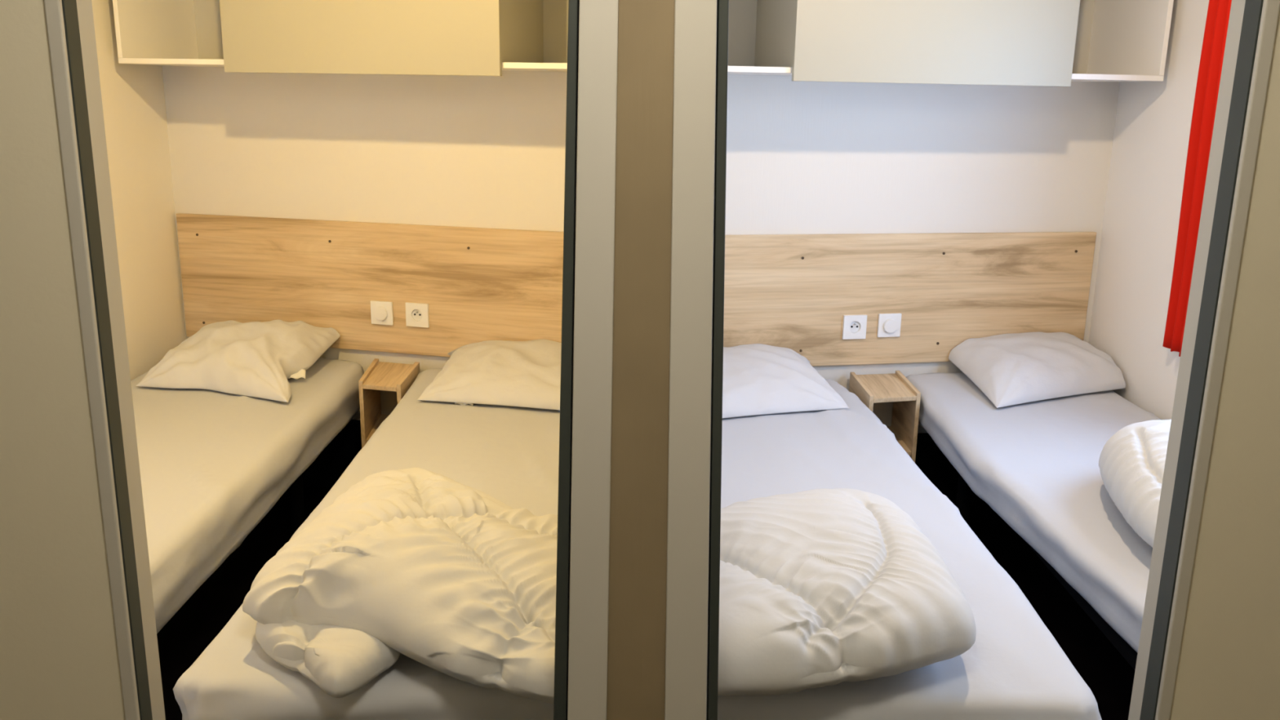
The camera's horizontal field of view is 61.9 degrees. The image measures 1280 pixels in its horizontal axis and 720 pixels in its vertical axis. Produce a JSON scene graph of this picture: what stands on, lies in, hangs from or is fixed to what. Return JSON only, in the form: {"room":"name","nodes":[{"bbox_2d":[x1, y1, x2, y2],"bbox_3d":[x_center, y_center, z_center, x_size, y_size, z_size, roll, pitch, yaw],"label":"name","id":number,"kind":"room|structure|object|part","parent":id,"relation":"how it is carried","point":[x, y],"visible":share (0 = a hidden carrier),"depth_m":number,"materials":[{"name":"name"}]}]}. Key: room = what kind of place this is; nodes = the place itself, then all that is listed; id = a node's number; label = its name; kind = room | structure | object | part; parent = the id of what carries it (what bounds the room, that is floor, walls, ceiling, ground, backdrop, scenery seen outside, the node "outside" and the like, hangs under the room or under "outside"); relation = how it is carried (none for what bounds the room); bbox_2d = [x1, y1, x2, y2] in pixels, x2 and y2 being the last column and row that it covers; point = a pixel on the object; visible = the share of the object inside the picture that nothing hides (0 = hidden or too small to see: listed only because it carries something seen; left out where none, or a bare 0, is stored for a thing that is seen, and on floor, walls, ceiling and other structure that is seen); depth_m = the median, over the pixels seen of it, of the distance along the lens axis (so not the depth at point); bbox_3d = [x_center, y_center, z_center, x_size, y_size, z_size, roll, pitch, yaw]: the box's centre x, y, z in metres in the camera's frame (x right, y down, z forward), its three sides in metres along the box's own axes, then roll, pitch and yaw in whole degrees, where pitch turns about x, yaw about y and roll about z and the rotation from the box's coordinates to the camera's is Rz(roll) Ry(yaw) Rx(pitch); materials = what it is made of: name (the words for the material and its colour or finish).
{"room":"mobile home hallway","nodes":[
{"label":"mobile home hallway","id":0,"kind":"room"},
{"bbox_2d":[91,0,186,381],"bbox_3d":[-1.695,-0.301,2.648,0.080,2.080,2.630,1,14,0],"label":"wall","id":1,"kind":"structure","parent":0,"point":[133,96],"depth_m":3.53,"materials":[{"name":"white paint"}]},
{"bbox_2d":[302,419,361,488],"bbox_3d":[-0.843,0.359,3.797,1.667,0.270,0.008,4,14,13],"label":"floor","id":2,"kind":"structure","parent":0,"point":[328,467],"depth_m":3.86,"materials":[{"name":"black"}]},
{"bbox_2d":[161,65,567,420],"bbox_3d":[-0.866,-0.533,3.631,1.827,2.080,0.082,4,14,13],"label":"wall","id":3,"kind":"structure","parent":0,"point":[488,152],"depth_m":3.56,"materials":[{"name":"white paint"}]},
{"bbox_2d":[112,0,568,75],"bbox_3d":[-0.802,-1.114,3.218,1.554,0.492,0.394,4,14,13],"label":"upper cabinet","id":4,"kind":"object","parent":3,"relation":"attached to","point":[461,37],"visible":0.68,"depth_m":3.10,"materials":[{"name":"white"}]},
{"bbox_3d":[-1.546,-1.183,3.398,0.016,0.438,0.377,4,14,13],"label":"panel","id":5,"kind":"part","parent":4,"relation":"part of","materials":[{"name":"white"}]},
{"bbox_2d":[118,57,567,71],"bbox_3d":[-0.803,-0.906,3.279,1.554,0.016,0.377,4,14,13],"label":"shelf","id":6,"kind":"object","parent":4,"relation":"attached to","point":[245,64],"depth_m":3.09,"materials":[{"name":"white"}]},
{"bbox_3d":[-0.810,-1.067,3.031,0.873,0.492,0.016,4,14,13],"label":"flap door","id":7,"kind":"part","parent":4,"relation":"part of","materials":[{"name":"beige"}]},
{"bbox_3d":[-0.755,-1.170,3.398,1.522,0.438,0.006,4,14,13],"label":"panel","id":8,"kind":"part","parent":4,"relation":"part of","materials":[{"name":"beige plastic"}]},
{"bbox_2d":[176,213,563,356],"bbox_3d":[-0.830,-0.241,3.639,1.671,0.445,0.021,4,14,13],"label":"headboard","id":9,"kind":"object","parent":3,"relation":"attached to","point":[477,284],"visible":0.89,"depth_m":3.65,"materials":[{"name":"brown wood"}]},
{"bbox_2d":[370,300,393,325],"bbox_3d":[-0.886,-0.160,3.654,0.081,0.081,0.021,4,14,13],"label":"light switch","id":10,"kind":"object","parent":9,"relation":"attached to","point":[381,312],"visible":1,"depth_m":3.65,"materials":[{"name":"white plastic"}]},
{"bbox_2d":[405,302,429,327],"bbox_3d":[-0.758,-0.153,3.627,0.081,0.081,0.014,4,14,13],"label":"power socket","id":11,"kind":"object","parent":9,"relation":"attached to","point":[417,314],"visible":1,"depth_m":3.63,"materials":[{"name":"white plastic"}]},
{"bbox_2d":[358,358,419,448],"bbox_3d":[-0.841,0.154,3.565,0.164,0.242,0.335,1,14,0],"label":"nightstand","id":12,"kind":"object","parent":3,"relation":"attached to","point":[382,386],"visible":0.69,"depth_m":3.54,"materials":[{"name":"brown wood"}]},
{"bbox_3d":[-0.904,0.149,3.581,0.015,0.242,0.305,0,14,-4],"label":"panel","id":13,"kind":"part","parent":12,"relation":"part of","materials":[{"name":"brown wood"}]},
{"bbox_2d":[365,413,389,443],"bbox_3d":[-0.841,0.235,3.587,0.134,0.014,0.312,1,14,0],"label":"shelf","id":14,"kind":"object","parent":12,"relation":"attached to","point":[380,418],"depth_m":3.61,"materials":[{"name":"brown wood"}]},
{"bbox_3d":[-0.840,0.109,3.704,0.137,0.173,0.004,4,14,13],"label":"panel","id":15,"kind":"part","parent":12,"relation":"part of","materials":[{"name":"brown wood"}]},
{"bbox_3d":[-0.767,0.159,3.548,0.016,0.242,0.298,1,14,0],"label":"panel","id":16,"kind":"part","parent":12,"relation":"part of","materials":[{"name":"brown wood"}]},
{"bbox_2d":[0,0,1279,719],"bbox_3d":[-0.001,0.056,1.339,3.000,2.080,0.070,1,14,0],"label":"wall","id":17,"kind":"structure","parent":0,"point":[59,655],"depth_m":1.32,"materials":[{"name":"beige"}]},
{"bbox_2d":[44,0,618,719],"bbox_3d":[-0.351,0.075,1.343,0.643,2.030,0.074,1,14,0],"label":"door frame","id":18,"kind":"structure","parent":17,"relation":"in","point":[584,504],"depth_m":1.30,"materials":[{"name":"grey metal"}]},
{"bbox_3d":[-0.664,0.077,1.311,0.018,2.030,0.007,1,14,0],"label":"architrave","id":19,"kind":"part","parent":18,"relation":"part of","materials":[{"name":"grey"}]},
{"bbox_2d":[664,0,1279,719],"bbox_3d":[0.364,0.087,1.343,0.678,2.030,0.074,1,14,0],"label":"door frame","id":20,"kind":"structure","parent":17,"relation":"in","point":[700,60],"depth_m":1.29,"materials":[{"name":"grey metal"}]},
{"bbox_3d":[0.694,0.101,1.310,0.016,2.030,0.008,1,14,0],"label":"architrave","id":21,"kind":"part","parent":20,"relation":"part of","materials":[{"name":"grey"}]},
{"bbox_2d":[156,485,1134,719],"bbox_3d":[-0.018,1.012,1.903,3.800,0.050,4.800,1,14,0],"label":"floor","id":22,"kind":"structure","parent":0,"point":[181,641],"depth_m":3.03,"materials":[{"name":"plastic"}]},
{"bbox_2d":[130,358,364,633],"bbox_3d":[-1.303,0.468,2.831,0.729,0.512,2.271,1,14,0],"label":"bed","id":23,"kind":"object","parent":22,"relation":"on","point":[213,464],"visible":0.49,"depth_m":2.78,"materials":[{"name":"grey fabric"}]},
{"bbox_2d":[135,320,340,402],"bbox_3d":[-1.300,-0.025,3.447,0.523,0.149,0.628,1,14,0],"label":"pillow","id":24,"kind":"object","parent":23,"relation":"on","point":[256,359],"visible":1,"depth_m":3.33,"materials":[{"name":"white fabric"}]},
{"bbox_3d":[-1.073,0.458,3.341,0.040,0.292,0.040,1,14,0],"label":"leg","id":25,"kind":"part","parent":23,"relation":"part of","materials":[{"name":"black"}]},
{"bbox_2d":[173,368,559,719],"bbox_3d":[-0.395,0.511,2.722,0.737,0.512,2.047,1,14,0],"label":"bed","id":26,"kind":"object","parent":22,"relation":"on","point":[508,454],"visible":0.37,"depth_m":1.85,"materials":[{"name":"grey fabric"}]},
{"bbox_2d":[242,467,557,704],"bbox_3d":[-0.350,0.362,1.924,0.641,0.182,0.843,1,14,0],"label":"duvet","id":27,"kind":"object","parent":26,"relation":"on","point":[433,569],"visible":0.91,"depth_m":1.74,"materials":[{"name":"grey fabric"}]},
{"bbox_2d":[417,338,561,410],"bbox_3d":[-0.382,0.037,3.358,0.656,0.122,0.441,4,14,11],"label":"pillow","id":28,"kind":"object","parent":26,"relation":"on","point":[522,374],"visible":0.66,"depth_m":3.24,"materials":[{"name":"white fabric"}]},
{"bbox_2d":[717,378,1102,719],"bbox_3d":[0.388,0.532,2.695,0.744,0.510,2.014,1,14,0],"label":"bed","id":29,"kind":"object","parent":22,"relation":"on","point":[1015,668],"visible":0.34,"depth_m":2.02,"materials":[{"name":"grey fabric"}]},
{"bbox_2d":[722,343,849,418],"bbox_3d":[0.335,0.056,3.297,0.585,0.119,0.495,-2,14,-11],"label":"pillow","id":30,"kind":"object","parent":29,"relation":"on","point":[758,379],"visible":0.56,"depth_m":3.21,"materials":[{"name":"white fabric"}]},
{"bbox_2d":[717,488,976,696],"bbox_3d":[0.293,0.375,1.926,0.540,0.169,0.768,1,14,0],"label":"duvet","id":31,"kind":"object","parent":29,"relation":"on","point":[819,588],"visible":0.89,"depth_m":1.69,"materials":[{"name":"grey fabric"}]},
{"bbox_2d":[906,372,1161,671],"bbox_3d":[1.228,0.522,2.797,0.707,0.509,2.200,1,14,0],"label":"bed","id":32,"kind":"object","parent":22,"relation":"on","point":[1035,464],"visible":0.48,"depth_m":2.72,"materials":[{"name":"grey fabric"}]},
{"bbox_3d":[1.007,0.476,3.337,0.040,0.329,0.040,1,14,0],"label":"leg","id":33,"kind":"part","parent":32,"relation":"part of","materials":[{"name":"black"}]},
{"bbox_2d":[948,331,1125,408],"bbox_3d":[1.327,0.018,3.503,0.521,0.127,0.590,1,14,0],"label":"pillow","id":34,"kind":"object","parent":32,"relation":"on","point":[1015,368],"visible":1,"depth_m":3.45,"materials":[{"name":"white fabric"}]},
{"bbox_2d":[1098,419,1171,547],"bbox_3d":[1.208,0.251,2.415,0.311,0.204,0.801,7,15,23],"label":"duvet","id":35,"kind":"object","parent":32,"relation":"on","point":[1131,462],"visible":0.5,"depth_m":2.31,"materials":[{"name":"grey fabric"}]},
{"bbox_2d":[724,74,1119,433],"bbox_3d":[0.856,-0.494,3.591,1.752,2.080,0.082,-2,14,-11],"label":"wall","id":36,"kind":"structure","parent":0,"point":[803,157],"depth_m":3.52,"materials":[{"name":"white paint"}]},
{"bbox_2d":[848,370,920,462],"bbox_3d":[0.801,0.191,3.529,0.178,0.242,0.330,1,14,0],"label":"nightstand","id":37,"kind":"object","parent":36,"relation":"attached to","point":[893,398],"visible":0.61,"depth_m":3.50,"materials":[{"name":"brown wood"}]},
{"bbox_3d":[0.722,0.194,3.513,0.014,0.242,0.297,1,14,-1],"label":"panel","id":38,"kind":"part","parent":37,"relation":"part of","materials":[{"name":"brown wood"}]},
{"bbox_3d":[0.800,0.147,3.668,0.150,0.173,0.004,-2,14,-11],"label":"panel","id":39,"kind":"part","parent":37,"relation":"part of","materials":[{"name":"brown wood"}]},
{"bbox_2d":[886,426,911,455],"bbox_3d":[0.800,0.272,3.551,0.150,0.014,0.309,1,14,0],"label":"shelf","id":40,"kind":"object","parent":37,"relation":"attached to","point":[900,437],"depth_m":3.54,"materials":[{"name":"brown wood"}]},
{"bbox_3d":[0.881,0.188,3.549,0.014,0.242,0.288,1,14,-1],"label":"panel","id":41,"kind":"part","parent":37,"relation":"part of","materials":[{"name":"brown wood"}]},
{"bbox_2d":[723,231,1096,366],"bbox_3d":[0.800,-0.203,3.600,1.579,0.445,0.022,-2,14,-11],"label":"headboard","id":42,"kind":"object","parent":36,"relation":"attached to","point":[794,292],"visible":0.79,"depth_m":3.60,"materials":[{"name":"brown wood"}]},
{"bbox_2d":[841,314,866,339],"bbox_3d":[0.723,-0.111,3.593,0.081,0.081,0.014,-2,14,-11],"label":"power socket","id":43,"kind":"object","parent":42,"relation":"attached to","point":[854,326],"visible":1,"depth_m":3.59,"materials":[{"name":"white plastic"}]},
{"bbox_2d":[876,313,901,337],"bbox_3d":[0.847,-0.116,3.612,0.081,0.081,0.021,-2,14,-11],"label":"light switch","id":44,"kind":"object","parent":42,"relation":"attached to","point":[888,324],"visible":1,"depth_m":3.61,"materials":[{"name":"white plastic"}]},
{"bbox_2d":[727,0,1173,86],"bbox_3d":[0.810,-1.077,3.183,1.494,0.492,0.394,-2,14,-11],"label":"upper cabinet","id":45,"kind":"object","parent":36,"relation":"attached to","point":[1004,42],"visible":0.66,"depth_m":3.06,"materials":[{"name":"white"}]},
{"bbox_3d":[0.773,-1.135,3.365,1.462,0.438,0.006,-2,14,-11],"label":"panel","id":46,"kind":"part","parent":45,"relation":"part of","materials":[{"name":"beige plastic"}]},
{"bbox_3d":[0.850,-1.032,3.003,0.856,0.492,0.016,-2,14,-11],"label":"flap door","id":47,"kind":"part","parent":45,"relation":"part of","materials":[{"name":"beige"}]},
{"bbox_2d":[727,66,1164,81],"bbox_3d":[0.805,-0.869,3.243,1.494,0.016,0.377,-2,14,-11],"label":"shelf","id":48,"kind":"object","parent":45,"relation":"attached to","point":[863,73],"depth_m":3.06,"materials":[{"name":"white"}]},
{"bbox_3d":[1.534,-1.113,3.329,0.016,0.438,0.377,-2,14,-11],"label":"panel","id":49,"kind":"part","parent":45,"relation":"part of","materials":[{"name":"white wood"}]},
{"bbox_2d":[915,432,983,503],"bbox_3d":[0.800,0.397,3.759,1.592,0.270,0.008,-2,14,-11],"label":"floor","id":50,"kind":"structure","parent":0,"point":[929,459],"depth_m":3.81,"materials":[{"name":"black"}]},
{"bbox_2d":[1088,0,1208,419],"bbox_3d":[1.645,-0.243,2.648,0.080,2.080,2.630,1,14,0],"label":"wall","id":51,"kind":"structure","parent":0,"point":[1153,119],"depth_m":3.37,"materials":[{"name":"white paint"}]},
{"bbox_2d":[1162,0,1231,356],"bbox_3d":[1.581,-0.545,2.475,0.044,1.327,1.280,1,14,0],"label":"curtain","id":52,"kind":"object","parent":51,"relation":"hanging from","point":[1208,81],"visible":0.38,"depth_m":3.01,"materials":[{"name":"red fabric"}]}
]}

